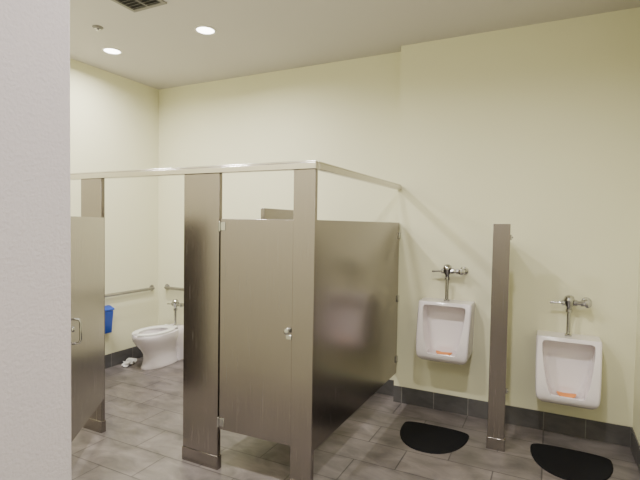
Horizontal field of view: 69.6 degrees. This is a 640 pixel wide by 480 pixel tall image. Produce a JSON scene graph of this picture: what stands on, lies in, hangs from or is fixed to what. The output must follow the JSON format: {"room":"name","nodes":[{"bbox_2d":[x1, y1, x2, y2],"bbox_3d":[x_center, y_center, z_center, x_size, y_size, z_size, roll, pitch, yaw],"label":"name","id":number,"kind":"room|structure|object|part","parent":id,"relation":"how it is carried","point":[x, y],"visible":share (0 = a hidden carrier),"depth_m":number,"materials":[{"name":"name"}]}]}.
{"room":"public restroom","nodes":[
{"label":"public restroom","id":0,"kind":"room"},
{"bbox_2d":[0,0,71,479],"bbox_3d":[-1.222,-0.014,0.149,0.120,3.380,2.374,2,2,27],"label":"wall","id":1,"kind":"structure","parent":0,"point":[35,203],"depth_m":1.10,"materials":[{"name":"paint"}]},
{"bbox_2d":[70,59,158,354],"bbox_3d":[-2.971,-0.187,4.295,0.120,3.380,3.727,2,2,27],"label":"wall","id":2,"kind":"structure","parent":0,"point":[114,119],"depth_m":5.43,"materials":[{"name":"beige paint"}]},
{"bbox_2d":[105,305,114,333],"bbox_3d":[-2.447,0.906,5.162,0.108,0.310,0.260,2,2,27],"label":"box","id":3,"kind":"object","parent":2,"relation":"attached to","point":[109,309],"visible":0.47,"depth_m":5.21,"materials":[{"name":"blue plastic"}]},
{"bbox_2d":[105,346,142,368],"bbox_3d":[-2.913,1.423,4.372,0.010,0.158,3.597,2,2,27],"label":"baseboard","id":4,"kind":"structure","parent":2,"relation":"attached to","point":[116,358],"depth_m":5.47,"materials":[{"name":"tile"}]},
{"bbox_2d":[105,285,154,297],"bbox_3d":[-2.353,0.625,5.370,0.074,0.079,1.149,2,2,27],"label":"grab bar","id":5,"kind":"object","parent":2,"relation":"attached to","point":[151,288],"visible":0.55,"depth_m":5.49,"materials":[{"name":"silver metal"}]},
{"bbox_2d":[158,52,400,379],"bbox_3d":[-0.672,-0.187,5.297,3.340,3.380,0.120,2,2,27],"label":"wall","id":6,"kind":"structure","parent":0,"point":[345,114],"depth_m":5.08,"materials":[{"name":"beige paint"}]},
{"bbox_2d":[164,284,183,290],"bbox_3d":[-1.569,0.617,5.659,0.979,0.079,0.074,2,2,27],"label":"grab bar","id":7,"kind":"object","parent":6,"relation":"attached to","point":[167,287],"visible":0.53,"depth_m":5.76,"materials":[{"name":"silver metal"}]},
{"bbox_2d":[70,160,401,449],"bbox_3d":[-1.065,0.346,4.366,3.258,1.796,1.923,2,2,27],"label":"partition","id":8,"kind":"object","parent":6,"relation":"attached to","point":[357,297],"depth_m":3.35,"materials":[{"name":"silver metal"}]},
{"bbox_3d":[-0.391,0.497,4.061,0.055,1.537,1.873,2,2,27],"label":"dividing panel","id":9,"kind":"part","parent":8,"relation":"part of","materials":[{"name":"silver metal"}]},
{"bbox_3d":[0.348,0.574,3.619,0.046,1.437,1.739,2,2,27],"label":"panel","id":10,"kind":"part","parent":8,"relation":"part of","materials":[{"name":"silver metal"}]},
{"bbox_2d":[375,380,393,395],"bbox_3d":[-0.672,1.426,5.269,3.220,0.158,0.010,2,2,27],"label":"baseboard","id":11,"kind":"structure","parent":6,"relation":"attached to","point":[387,388],"depth_m":4.59,"materials":[{"name":"tile"}]},
{"bbox_2d":[70,0,639,89],"bbox_3d":[-1.096,-1.821,2.053,5.380,0.100,6.221,2,2,27],"label":"ceiling","id":12,"kind":"structure","parent":0,"point":[161,47],"depth_m":3.97,"materials":[{"name":"paint"}]},
{"bbox_2d":[92,25,102,30],"bbox_3d":[-1.934,-1.837,4.003,0.090,0.030,0.090,2,2,27],"label":"sprinkler head","id":13,"kind":"object","parent":12,"relation":"attached to","point":[96,27],"visible":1,"depth_m":3.98},
{"bbox_2d":[101,47,122,54],"bbox_3d":[-2.059,-1.870,4.556,0.196,0.008,0.196,2,2,27],"label":"recessed light","id":14,"kind":"object","parent":12,"relation":"in","point":[109,50],"visible":1,"depth_m":4.55,"materials":[{"name":"white glass"}]},
{"bbox_2d":[111,0,166,11],"bbox_3d":[-1.419,-1.816,3.433,0.350,0.016,0.400,2,2,27],"label":"ceiling vent","id":15,"kind":"object","parent":12,"relation":"attached to","point":[133,5],"depth_m":3.55,"materials":[{"name":"beige metal"}]},
{"bbox_2d":[194,25,216,34],"bbox_3d":[-1.004,-1.835,4.030,0.196,0.008,0.196,2,2,27],"label":"recessed light","id":16,"kind":"object","parent":12,"relation":"in","point":[201,29],"visible":1,"depth_m":4.03,"materials":[{"name":"white glass"}]},
{"bbox_2d":[71,357,639,479],"bbox_3d":[-1.150,1.657,2.175,5.380,0.100,6.221,2,2,27],"label":"floor","id":17,"kind":"structure","parent":0,"point":[142,439],"depth_m":3.49,"materials":[{"name":"tile"}]},
{"bbox_2d":[81,178,105,432],"bbox_3d":[-1.833,0.526,3.712,0.250,2.030,0.044,2,2,27],"label":"pilaster","id":18,"kind":"object","parent":17,"relation":"on","point":[92,190],"visible":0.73,"depth_m":3.68,"materials":[{"name":"silver metal"}]},
{"bbox_2d":[71,216,103,441],"bbox_3d":[-1.666,0.556,3.232,0.132,1.437,0.842,0,2,-15],"label":"door","id":19,"kind":"structure","parent":18,"relation":"attached to","point":[87,233],"depth_m":3.20,"materials":[{"name":"silver metal"}]},
{"bbox_3d":[-1.588,0.583,2.932,0.132,0.176,0.016,1,2,-10],"label":"pull handle","id":20,"kind":"part","parent":19,"relation":"part of","materials":[{"name":"silver metal"}]},
{"bbox_2d":[121,358,136,366],"bbox_3d":[-2.253,1.441,5.436,0.127,0.066,0.234,1,2,6],"label":"crumpled tissue","id":21,"kind":"object","parent":17,"relation":"on","point":[129,361],"visible":1,"depth_m":5.40,"materials":[{"name":"white paper"}]},
{"bbox_2d":[131,299,183,369],"bbox_3d":[-1.910,1.108,5.478,0.374,0.741,0.726,2,2,27],"label":"toilet","id":22,"kind":"object","parent":17,"relation":"on","point":[160,346],"visible":0.92,"depth_m":5.38,"materials":[{"name":"white ceramic"}]},
{"bbox_3d":[-1.945,1.062,5.404,0.369,0.027,0.566,2,2,27],"label":"seat","id":23,"kind":"part","parent":22,"relation":"part of","materials":[{"name":"white plastic"}]},
{"bbox_2d":[182,173,221,469],"bbox_3d":[-0.822,0.560,3.208,0.320,2.030,0.044,2,2,27],"label":"pilaster","id":24,"kind":"object","parent":17,"relation":"on","point":[202,192],"visible":0.99,"depth_m":3.19,"materials":[{"name":"silver metal"}]},
{"bbox_2d":[217,219,292,445],"bbox_3d":[-0.422,0.583,3.031,0.577,1.437,0.095,2,2,27],"label":"door","id":25,"kind":"structure","parent":24,"relation":"attached to","point":[256,268],"depth_m":3.00,"materials":[{"name":"silver metal"}]},
{"bbox_2d":[289,169,317,479],"bbox_3d":[-0.102,0.584,2.848,0.160,2.030,0.044,2,2,27],"label":"pilaster corner","id":26,"kind":"object","parent":17,"relation":"on","point":[305,180],"visible":1,"depth_m":2.83,"materials":[{"name":"silver metal"}]},
{"bbox_2d":[400,421,468,453],"bbox_3d":[0.883,1.581,3.667,0.540,0.009,0.490,2,2,27],"label":"floor mat","id":27,"kind":"object","parent":17,"relation":"on","point":[422,437],"visible":1,"depth_m":3.67,"materials":[{"name":"black rubber"}]},
{"bbox_2d":[486,224,512,451],"bbox_3d":[1.478,0.732,3.716,0.147,1.720,0.562,2,2,27],"label":"screen","id":28,"kind":"object","parent":17,"relation":"on","point":[495,440],"visible":1,"depth_m":3.47,"materials":[{"name":"silver metal"}]},
{"bbox_2d":[530,443,612,479],"bbox_3d":[1.800,1.608,3.299,0.540,0.009,0.490,2,2,27],"label":"floor mat","id":29,"kind":"object","parent":17,"relation":"on","point":[563,463],"visible":1,"depth_m":3.31,"materials":[{"name":"black rubber"}]},
{"bbox_2d":[394,7,639,426],"bbox_3d":[1.704,-0.106,4.037,2.040,3.380,0.254,2,2,27],"label":"wall","id":30,"kind":"structure","parent":0,"point":[534,129],"depth_m":3.87,"materials":[{"name":"beige paint"}]},
{"bbox_2d":[416,264,474,364],"bbox_3d":[1.101,0.645,4.041,0.456,0.861,0.312,2,2,27],"label":"urinal","id":31,"kind":"object","parent":30,"relation":"attached to","point":[445,327],"visible":1,"depth_m":4.07,"materials":[{"name":"white ceramic"}]},
{"bbox_2d":[393,385,632,446],"bbox_3d":[1.567,1.505,4.002,1.920,0.158,0.010,2,2,27],"label":"baseboard","id":32,"kind":"structure","parent":30,"relation":"attached to","point":[616,434],"depth_m":3.91,"materials":[{"name":"tile"}]},
{"bbox_2d":[535,295,602,409],"bbox_3d":[1.952,0.868,3.622,0.456,0.861,0.312,2,2,27],"label":"urinal","id":33,"kind":"object","parent":30,"relation":"attached to","point":[568,372],"visible":1,"depth_m":3.64,"materials":[{"name":"white ceramic"}]},
{"bbox_2d":[633,251,639,443],"bbox_3d":[1.173,-0.001,0.827,0.120,3.380,5.967,2,2,27],"label":"wall","id":34,"kind":"structure","parent":0,"point":[636,404],"depth_m":3.46,"materials":[{"name":"beige paint"}]},
{"bbox_2d":[630,428,639,471],"bbox_3d":[1.114,1.605,0.962,0.010,0.158,5.837,2,2,27],"label":"baseboard","id":35,"kind":"structure","parent":34,"relation":"attached to","point":[635,446],"depth_m":3.38,"materials":[{"name":"tile"}]}
]}

